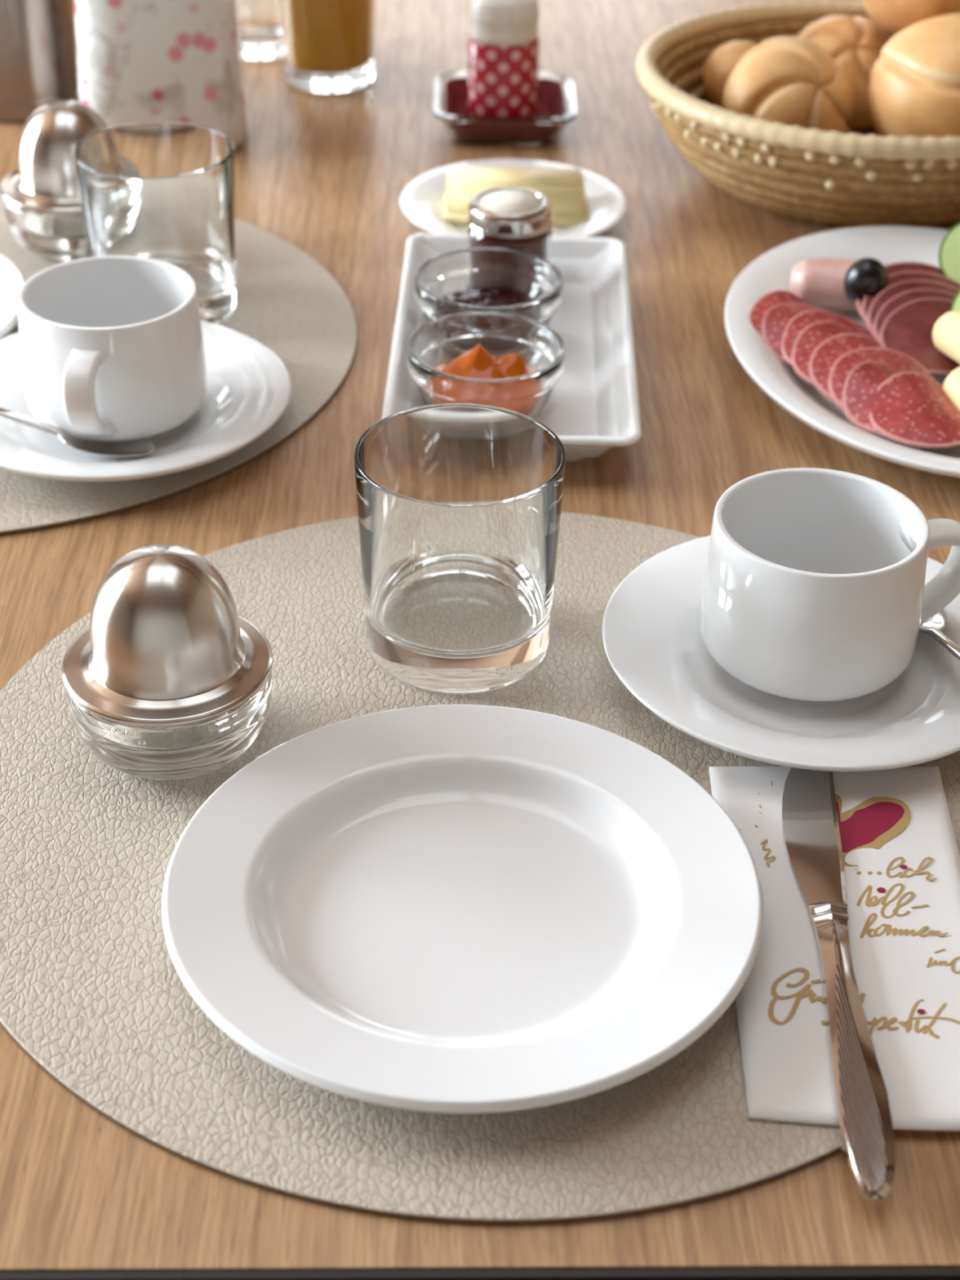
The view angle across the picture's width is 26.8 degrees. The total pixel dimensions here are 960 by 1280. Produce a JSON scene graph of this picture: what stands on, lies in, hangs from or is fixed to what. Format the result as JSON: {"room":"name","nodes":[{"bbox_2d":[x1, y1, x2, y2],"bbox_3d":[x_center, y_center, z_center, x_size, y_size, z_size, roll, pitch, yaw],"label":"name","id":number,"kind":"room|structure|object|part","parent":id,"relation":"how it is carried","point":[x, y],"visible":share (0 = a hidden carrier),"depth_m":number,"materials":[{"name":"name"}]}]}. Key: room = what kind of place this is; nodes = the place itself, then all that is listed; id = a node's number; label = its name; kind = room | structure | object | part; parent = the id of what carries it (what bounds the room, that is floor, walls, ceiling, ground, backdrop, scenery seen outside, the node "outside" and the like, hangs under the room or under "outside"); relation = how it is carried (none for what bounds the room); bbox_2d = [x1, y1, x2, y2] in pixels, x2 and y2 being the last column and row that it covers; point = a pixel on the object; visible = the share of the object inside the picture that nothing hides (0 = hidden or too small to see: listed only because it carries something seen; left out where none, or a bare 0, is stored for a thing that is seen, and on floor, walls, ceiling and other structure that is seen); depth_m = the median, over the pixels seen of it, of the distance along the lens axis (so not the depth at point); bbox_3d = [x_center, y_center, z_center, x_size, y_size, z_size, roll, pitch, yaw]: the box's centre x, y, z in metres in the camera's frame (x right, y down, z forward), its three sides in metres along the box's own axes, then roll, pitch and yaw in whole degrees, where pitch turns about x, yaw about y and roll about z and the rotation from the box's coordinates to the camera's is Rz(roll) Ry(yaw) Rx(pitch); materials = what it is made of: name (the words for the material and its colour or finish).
{"room":"dining room","nodes":[
{"label":"dining room","id":0,"kind":"room"},
{"bbox_3d":[-0.009,0.474,1.537,6.040,0.120,6.640,1,34,0],"label":"floor","id":1,"kind":"structure","parent":0,"visible":0},
{"bbox_2d":[0,0,959,1279],"bbox_3d":[-0.023,-0.070,1.553,1.900,0.760,1.953,0,34,-1],"label":"dining table","id":2,"kind":"object","parent":1,"relation":"on","point":[83,1197],"visible":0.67,"depth_m":0.87,"materials":[{"name":"brown wood"}]},
{"bbox_2d":[0,0,79,123],"bbox_3d":[-0.288,-0.419,1.215,0.091,0.189,0.091,1,34,0],"label":"thermos jug","id":3,"kind":"object","parent":2,"relation":"on","point":[38,58],"visible":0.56,"depth_m":1.22,"materials":[{"name":"silver metal"}]},
{"bbox_2d":[74,0,247,150],"bbox_3d":[-0.190,-0.409,1.170,0.098,0.226,0.112,-2,35,-5],"label":"jug","id":4,"kind":"object","parent":2,"relation":"on","point":[139,60],"visible":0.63,"depth_m":1.16,"materials":[{"name":"ceramic"}]},
{"bbox_2d":[0,192,356,536],"bbox_3d":[-0.250,-0.148,0.985,0.379,0.002,0.379,17,38,22],"label":"placemat","id":5,"kind":"object","parent":2,"relation":"on","point":[286,301],"visible":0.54,"depth_m":0.97,"materials":[{"name":"brown"}]},
{"bbox_2d":[0,253,26,339],"bbox_3d":[-0.314,-0.155,0.975,0.188,0.019,0.188,1,34,0],"label":"dinner plate","id":6,"kind":"object","parent":5,"relation":"on","point":[11,279],"visible":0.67,"depth_m":0.98,"materials":[{"name":"white ceramic"}]},
{"bbox_2d":[0,99,107,262],"bbox_3d":[-0.215,-0.244,1.055,0.073,0.077,0.073,9,35,11],"label":"egg cup","id":7,"kind":"object","parent":5,"relation":"on","point":[41,199],"visible":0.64,"depth_m":1.03,"materials":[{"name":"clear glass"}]},
{"bbox_3d":[-0.216,-0.225,1.069,0.072,0.031,0.072,30,44,35],"label":"glass","id":8,"kind":"part","parent":7,"relation":"part of","materials":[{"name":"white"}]},
{"bbox_2d":[0,320,290,481],"bbox_3d":[-0.164,-0.105,0.907,0.160,0.018,0.160,1,34,0],"label":"saucer","id":9,"kind":"object","parent":5,"relation":"on","point":[248,386],"visible":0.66,"depth_m":0.89,"materials":[{"name":"white ceramic"}]},
{"bbox_2d":[0,407,155,458],"bbox_3d":[-0.214,-0.097,0.870,0.148,0.032,0.025,3,34,3],"label":"teaspoon","id":10,"kind":"object","parent":9,"relation":"on","point":[144,446],"visible":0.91,"depth_m":0.87,"materials":[{"name":"silver metal"}]},
{"bbox_2d":[17,255,206,441],"bbox_3d":[-0.167,-0.124,0.888,0.081,0.061,0.094,26,42,32],"label":"coffee cup","id":11,"kind":"object","parent":9,"relation":"on","point":[112,347],"visible":1,"depth_m":0.87,"materials":[{"name":"white ceramic"}]},
{"bbox_3d":[-0.166,-0.101,0.852,0.018,0.042,0.027,3,34,3],"label":"handle","id":12,"kind":"part","parent":11,"relation":"part of","materials":[{"name":"white ceramic"}]},
{"bbox_2d":[73,120,235,324],"bbox_3d":[-0.157,-0.202,0.990,0.076,0.084,0.076,1,34,0],"label":"tumbler","id":13,"kind":"object","parent":5,"relation":"on","point":[160,190],"visible":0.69,"depth_m":0.97,"materials":[{"name":"clear glass"}]},
{"bbox_2d":[235,0,282,59],"bbox_3d":[-0.147,-0.478,1.299,0.049,0.195,0.049,1,34,0],"label":"drinking glass","id":14,"kind":"object","parent":2,"relation":"on","point":[259,20],"visible":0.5,"depth_m":1.32,"materials":[{"name":"clear glass"}]},
{"bbox_2d":[278,0,375,93],"bbox_3d":[-0.097,-0.423,1.268,0.064,0.141,0.064,1,34,0],"label":"juice glass","id":15,"kind":"object","parent":2,"relation":"on","point":[328,46],"visible":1,"depth_m":1.27,"materials":[{"name":"clear"}]},
{"bbox_2d":[0,511,959,1224],"bbox_3d":[0.005,0.051,0.702,0.378,0.002,0.378,1,34,0],"label":"placemat","id":16,"kind":"object","parent":2,"relation":"on","point":[92,992],"visible":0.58,"depth_m":0.61,"materials":[{"name":"brown leather"}]},
{"bbox_2d":[61,543,272,779],"bbox_3d":[-0.109,0.003,0.698,0.073,0.077,0.073,-1,34,-3],"label":"egg cup","id":17,"kind":"object","parent":16,"relation":"on","point":[166,680],"visible":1,"depth_m":0.68,"materials":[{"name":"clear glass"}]},
{"bbox_3d":[-0.109,0.023,0.711,0.072,0.031,0.072,1,34,0],"label":"glass","id":18,"kind":"part","parent":17,"relation":"part of","materials":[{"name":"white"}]},
{"bbox_2d":[354,403,565,693],"bbox_3d":[-0.008,-0.033,0.748,0.076,0.084,0.076,1,34,0],"label":"tumbler","id":19,"kind":"object","parent":16,"relation":"on","point":[460,504],"visible":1,"depth_m":0.73,"materials":[{"name":"clear glass"}]},
{"bbox_2d":[161,704,764,1114],"bbox_3d":[-0.005,0.083,0.636,0.188,0.019,0.188,-17,38,-24],"label":"dinner plate","id":20,"kind":"object","parent":16,"relation":"on","point":[444,908],"visible":1,"depth_m":0.63,"materials":[{"name":"white ceramic"}]},
{"bbox_2d":[602,535,959,771],"bbox_3d":[0.124,0.006,0.753,0.157,0.018,0.157,3,34,2],"label":"saucer","id":21,"kind":"object","parent":16,"relation":"on","point":[653,642],"visible":0.6,"depth_m":0.73,"materials":[{"name":"white ceramic"}]},
{"bbox_2d":[699,467,959,701],"bbox_3d":[0.129,-0.017,0.740,0.094,0.061,0.081,14,36,18],"label":"coffee cup","id":22,"kind":"object","parent":21,"relation":"on","point":[814,588],"visible":1,"depth_m":0.72,"materials":[{"name":"white ceramic"}]},
{"bbox_3d":[0.170,-0.025,0.751,0.027,0.042,0.018,-7,35,-12],"label":"handle","id":23,"kind":"part","parent":22,"relation":"part of","materials":[{"name":"white ceramic"}]},
{"bbox_2d":[919,608,959,660],"bbox_3d":[0.174,0.010,0.727,0.020,0.029,0.149,-3,35,-6],"label":"teaspoon","id":24,"kind":"object","parent":21,"relation":"on","point":[935,628],"visible":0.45,"depth_m":0.76,"materials":[{"name":"silver metal"}]},
{"bbox_2d":[708,766,959,1131],"bbox_3d":[0.119,0.091,0.642,0.083,0.003,0.169,1,34,0],"label":"napkin","id":25,"kind":"object","parent":16,"relation":"on","point":[901,857],"visible":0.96,"depth_m":0.63,"materials":[{"name":"white paper"}]},
{"bbox_2d":[782,767,895,1204],"bbox_3d":[0.112,0.093,0.630,0.021,0.006,0.206,1,34,0],"label":"table knife","id":26,"kind":"object","parent":25,"relation":"on","point":[810,819],"visible":0.98,"depth_m":0.61,"materials":[{"name":"silver metal"}]},
{"bbox_3d":[0.112,0.061,0.680,0.019,0.003,0.088,3,34,3],"label":"blade","id":27,"kind":"part","parent":26,"relation":"part of","materials":[{"name":"silver metal"}]},
{"bbox_3d":[0.109,0.117,0.594,0.015,0.005,0.120,1,34,0],"label":"handle","id":28,"kind":"part","parent":26,"relation":"part of","materials":[{"name":"silver metal"}]},
{"bbox_3d":[0.108,0.124,0.580,0.010,0.003,0.089,2,34,2],"label":"textured panel","id":29,"kind":"part","parent":26,"relation":"part of","materials":[{"name":"metal"}]},
{"bbox_2d":[433,70,577,145],"bbox_3d":[0.015,-0.325,1.235,0.086,0.021,0.086,1,34,-1],"label":"glass dish","id":30,"kind":"object","parent":2,"relation":"on","point":[493,131],"visible":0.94,"depth_m":1.21,"materials":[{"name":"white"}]},
{"bbox_2d":[444,77,565,117],"bbox_3d":[0.015,-0.326,1.235,0.072,0.014,0.072,1,34,-1],"label":"paper napkin","id":31,"kind":"object","parent":30,"relation":"in","point":[550,100],"visible":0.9,"depth_m":1.25,"materials":[{"name":"red paper"}]},
{"bbox_2d":[467,0,539,117],"bbox_3d":[0.014,-0.355,1.215,0.043,0.080,0.043,1,34,0],"label":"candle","id":32,"kind":"object","parent":31,"relation":"on","point":[504,39],"visible":0.88,"depth_m":1.20,"materials":[{"name":"ceramic"}]},
{"bbox_2d":[382,232,641,462],"bbox_3d":[0.016,-0.139,0.961,0.113,0.024,0.219,2,34,1],"label":"serving tray","id":33,"kind":"object","parent":2,"relation":"on","point":[593,408],"visible":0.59,"depth_m":0.96,"materials":[{"name":"white ceramic"}]},
{"bbox_2d":[406,311,565,420],"bbox_3d":[0.003,-0.117,0.909,0.071,0.035,0.071,-7,35,-12],"label":"bowl","id":34,"kind":"object","parent":33,"relation":"on","point":[440,340],"visible":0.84,"depth_m":0.91,"materials":[{"name":"clear glass"}]},
{"bbox_2d":[432,343,538,379],"bbox_3d":[0.003,-0.118,0.909,0.055,0.030,0.055,1,34,0],"label":"jam","id":35,"kind":"object","parent":34,"relation":"in","point":[477,362],"visible":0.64,"depth_m":0.90,"materials":[{"name":"orange food"}]},
{"bbox_2d":[413,247,563,326],"bbox_3d":[0.004,-0.159,0.970,0.071,0.035,0.071,-7,35,-12],"label":"bowl","id":36,"kind":"object","parent":33,"relation":"on","point":[531,275],"visible":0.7,"depth_m":0.98,"materials":[{"name":"clear glass"}]},
{"bbox_2d":[441,288,535,306],"bbox_3d":[0.004,-0.155,0.972,0.055,0.020,0.055,1,34,0],"label":"jam","id":37,"kind":"object","parent":36,"relation":"in","point":[486,297],"visible":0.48,"depth_m":0.98,"materials":[{"name":"red food"}]},
{"bbox_2d":[466,186,552,262],"bbox_3d":[0.015,-0.197,1.013,0.043,0.050,0.043,1,34,0],"label":"jam jar","id":38,"kind":"object","parent":33,"relation":"on","point":[513,218],"visible":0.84,"depth_m":0.99,"materials":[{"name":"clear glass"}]},
{"bbox_3d":[0.015,-0.195,1.014,0.043,0.044,0.043,1,34,0],"label":"jar glass","id":39,"kind":"part","parent":38,"relation":"part of","materials":[{"name":"red"}]},
{"bbox_3d":[0.015,-0.213,1.002,0.042,0.011,0.042,1,34,0],"label":"lid","id":40,"kind":"part","parent":38,"relation":"part of","materials":[{"name":"silver metal"}]},
{"bbox_2d":[400,158,626,237],"bbox_3d":[0.018,-0.237,1.113,0.125,0.014,0.125,-19,39,-26],"label":"plate","id":41,"kind":"object","parent":2,"relation":"on","point":[421,200],"visible":0.41,"depth_m":1.12,"materials":[{"name":"white ceramic"}]},
{"bbox_2d":[443,166,589,227],"bbox_3d":[0.020,-0.244,1.109,0.080,0.023,0.031,1,34,-1],"label":"butter block","id":42,"kind":"object","parent":41,"relation":"on","point":[564,188],"visible":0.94,"depth_m":1.10,"materials":[{"name":"yellow food"}]},
{"bbox_2d":[635,0,959,227],"bbox_3d":[0.223,-0.296,1.155,0.278,0.071,0.252,1,34,0],"label":"bread basket","id":43,"kind":"object","parent":2,"relation":"on","point":[862,177],"visible":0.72,"depth_m":1.08,"materials":[{"name":"beige wicker"}]},
{"bbox_2d":[702,40,757,108],"bbox_3d":[0.153,-0.332,1.188,0.044,0.042,0.044,18,38,23],"label":"bread roll","id":44,"kind":"object","parent":43,"relation":"in","point":[722,62],"visible":0.31,"depth_m":1.17,"materials":[{"name":"brown food"}]},
{"bbox_2d":[723,36,855,133],"bbox_3d":[0.176,-0.302,1.143,0.072,0.073,0.077,17,38,22],"label":"bread roll","id":45,"kind":"object","parent":43,"relation":"in","point":[788,81],"visible":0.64,"depth_m":1.12,"materials":[{"name":"brown food"}]},
{"bbox_2d":[796,14,893,130],"bbox_3d":[0.219,-0.339,1.204,0.071,0.064,0.068,17,37,21],"label":"bread roll","id":46,"kind":"object","parent":43,"relation":"in","point":[855,45],"visible":0.38,"depth_m":1.18,"materials":[{"name":"brown food"}]},
{"bbox_2d":[862,0,959,33],"bbox_3d":[0.260,-0.385,1.165,0.078,0.067,0.075,16,37,21],"label":"bread roll","id":47,"kind":"object","parent":46,"relation":"on","point":[894,15],"visible":0.61,"depth_m":1.15,"materials":[{"name":"brown food"}]},
{"bbox_2d":[867,13,959,137],"bbox_3d":[0.265,-0.304,1.123,0.092,0.087,0.091,-14,37,-21],"label":"bread roll","id":48,"kind":"object","parent":43,"relation":"in","point":[913,91],"visible":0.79,"depth_m":1.09,"materials":[{"name":"brown food"}]},
{"bbox_2d":[724,226,959,477],"bbox_3d":[0.224,-0.136,0.966,0.216,0.021,0.272,-2,35,-5],"label":"platter","id":49,"kind":"object","parent":2,"relation":"on","point":[771,271],"visible":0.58,"depth_m":0.98,"materials":[{"name":"white ceramic"}]},
{"bbox_2d":[748,289,809,337],"bbox_3d":[0.152,-0.156,0.981,0.042,0.013,0.041,-4,35,-8],"label":"slice","id":50,"kind":"object","parent":49,"relation":"on","point":[757,313],"visible":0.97,"depth_m":0.99,"materials":[{"name":"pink food"}]},
{"bbox_2d":[761,302,825,364],"bbox_3d":[0.160,-0.148,0.971,0.048,0.013,0.048,14,36,18],"label":"slice","id":51,"kind":"object","parent":49,"relation":"on","point":[776,318],"visible":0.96,"depth_m":0.97,"materials":[{"name":"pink food"}]},
{"bbox_2d":[790,258,857,310],"bbox_3d":[0.178,-0.179,1.010,0.044,0.024,0.028,6,35,7],"label":"sausage","id":52,"kind":"object","parent":49,"relation":"on","point":[818,282],"visible":0.61,"depth_m":1.00,"materials":[{"name":"pink food"}]},
{"bbox_2d":[843,257,888,304],"bbox_3d":[0.191,-0.177,0.993,0.022,0.025,0.021,20,38,25],"label":"olive","id":53,"kind":"object","parent":52,"relation":"on","point":[868,277],"visible":1,"depth_m":0.98,"materials":[{"name":"black food"}]},
{"bbox_2d":[781,309,875,365],"bbox_3d":[0.170,-0.141,0.960,0.050,0.014,0.049,-25,42,-33],"label":"slice","id":54,"kind":"object","parent":49,"relation":"on","point":[801,321],"visible":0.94,"depth_m":0.97,"materials":[{"name":"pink food"}]},
{"bbox_2d":[791,320,853,384],"bbox_3d":[0.173,-0.134,0.947,0.052,0.014,0.051,-13,37,-20],"label":"slice","id":55,"kind":"object","parent":54,"relation":"on","point":[810,338],"visible":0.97,"depth_m":0.95,"materials":[{"name":"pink food"}]},
{"bbox_2d":[808,333,883,402],"bbox_3d":[0.180,-0.125,0.937,0.054,0.014,0.053,0,34,-2],"label":"slice","id":56,"kind":"object","parent":55,"relation":"on","point":[821,362],"visible":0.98,"depth_m":0.94,"materials":[{"name":"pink food"}]},
{"bbox_2d":[828,347,935,410],"bbox_3d":[0.188,-0.117,0.926,0.054,0.014,0.054,15,37,19],"label":"slice","id":57,"kind":"object","parent":56,"relation":"on","point":[842,367],"visible":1,"depth_m":0.94,"materials":[{"name":"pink food"}]},
{"bbox_2d":[842,360,899,435],"bbox_3d":[0.192,-0.110,0.913,0.054,0.015,0.053,-23,41,-31],"label":"slice","id":58,"kind":"object","parent":57,"relation":"on","point":[860,393],"visible":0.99,"depth_m":0.91,"materials":[{"name":"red food"}]},
{"bbox_2d":[868,371,959,448],"bbox_3d":[0.201,-0.103,0.903,0.052,0.014,0.051,-8,35,-13],"label":"slice","id":59,"kind":"object","parent":58,"relation":"on","point":[911,408],"visible":1,"depth_m":0.90,"materials":[{"name":"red food"}]},
{"bbox_2d":[855,261,946,315],"bbox_3d":[0.217,-0.170,0.998,0.068,0.017,0.047,-17,38,-24],"label":"ham slice","id":60,"kind":"object","parent":49,"relation":"on","point":[891,268],"visible":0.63,"depth_m":1.01,"materials":[{"name":"pink food"}]},
{"bbox_2d":[861,271,959,326],"bbox_3d":[0.218,-0.164,0.989,0.068,0.017,0.047,-21,40,-28],"label":"ham slice","id":61,"kind":"object","parent":60,"relation":"on","point":[895,277],"visible":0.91,"depth_m":1.00,"materials":[{"name":"pink food"}]},
{"bbox_2d":[866,280,959,337],"bbox_3d":[0.219,-0.158,0.980,0.068,0.018,0.047,-21,40,-28],"label":"ham slice","id":62,"kind":"object","parent":61,"relation":"on","point":[891,291],"visible":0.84,"depth_m":0.99,"materials":[{"name":"pink food"}]},
{"bbox_2d":[872,288,955,341],"bbox_3d":[0.221,-0.152,0.971,0.068,0.018,0.047,-20,40,-28],"label":"ham slice","id":63,"kind":"object","parent":62,"relation":"on","point":[903,298],"visible":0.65,"depth_m":0.98,"materials":[{"name":"pink food"}]},
{"bbox_2d":[879,297,959,375],"bbox_3d":[0.222,-0.146,0.962,0.068,0.018,0.047,-17,38,-24],"label":"ham slice","id":64,"kind":"object","parent":63,"relation":"on","point":[908,330],"visible":0.72,"depth_m":0.96,"materials":[{"name":"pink food"}]},
{"bbox_2d":[932,310,959,364],"bbox_3d":[0.229,-0.137,0.934,0.022,0.031,0.048,-5,35,-8],"label":"cheese","id":65,"kind":"object","parent":64,"relation":"on","point":[946,331],"visible":1,"depth_m":0.94,"materials":[{"name":"yellow food"}]},
{"bbox_2d":[950,290,959,311],"bbox_3d":[0.242,-0.154,0.953,0.037,0.032,0.024,16,37,20],"label":"cucumber slice","id":66,"kind":"object","parent":64,"relation":"on","point":[956,303],"visible":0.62,"depth_m":0.96,"materials":[{"name":"green food"}]},
{"bbox_2d":[938,222,959,283],"bbox_3d":[0.249,-0.193,1.009,0.037,0.034,0.020,12,36,15],"label":"cucumber slice","id":67,"kind":"object","parent":49,"relation":"on","point":[949,249],"visible":1,"depth_m":1.01,"materials":[{"name":"green food"}]},
{"bbox_2d":[942,366,959,410],"bbox_3d":[0.227,-0.105,0.902,0.022,0.025,0.046,-7,35,-12],"label":"cheese","id":68,"kind":"object","parent":49,"relation":"on","point":[951,387],"visible":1,"depth_m":0.91,"materials":[{"name":"yellow food"}]}
]}

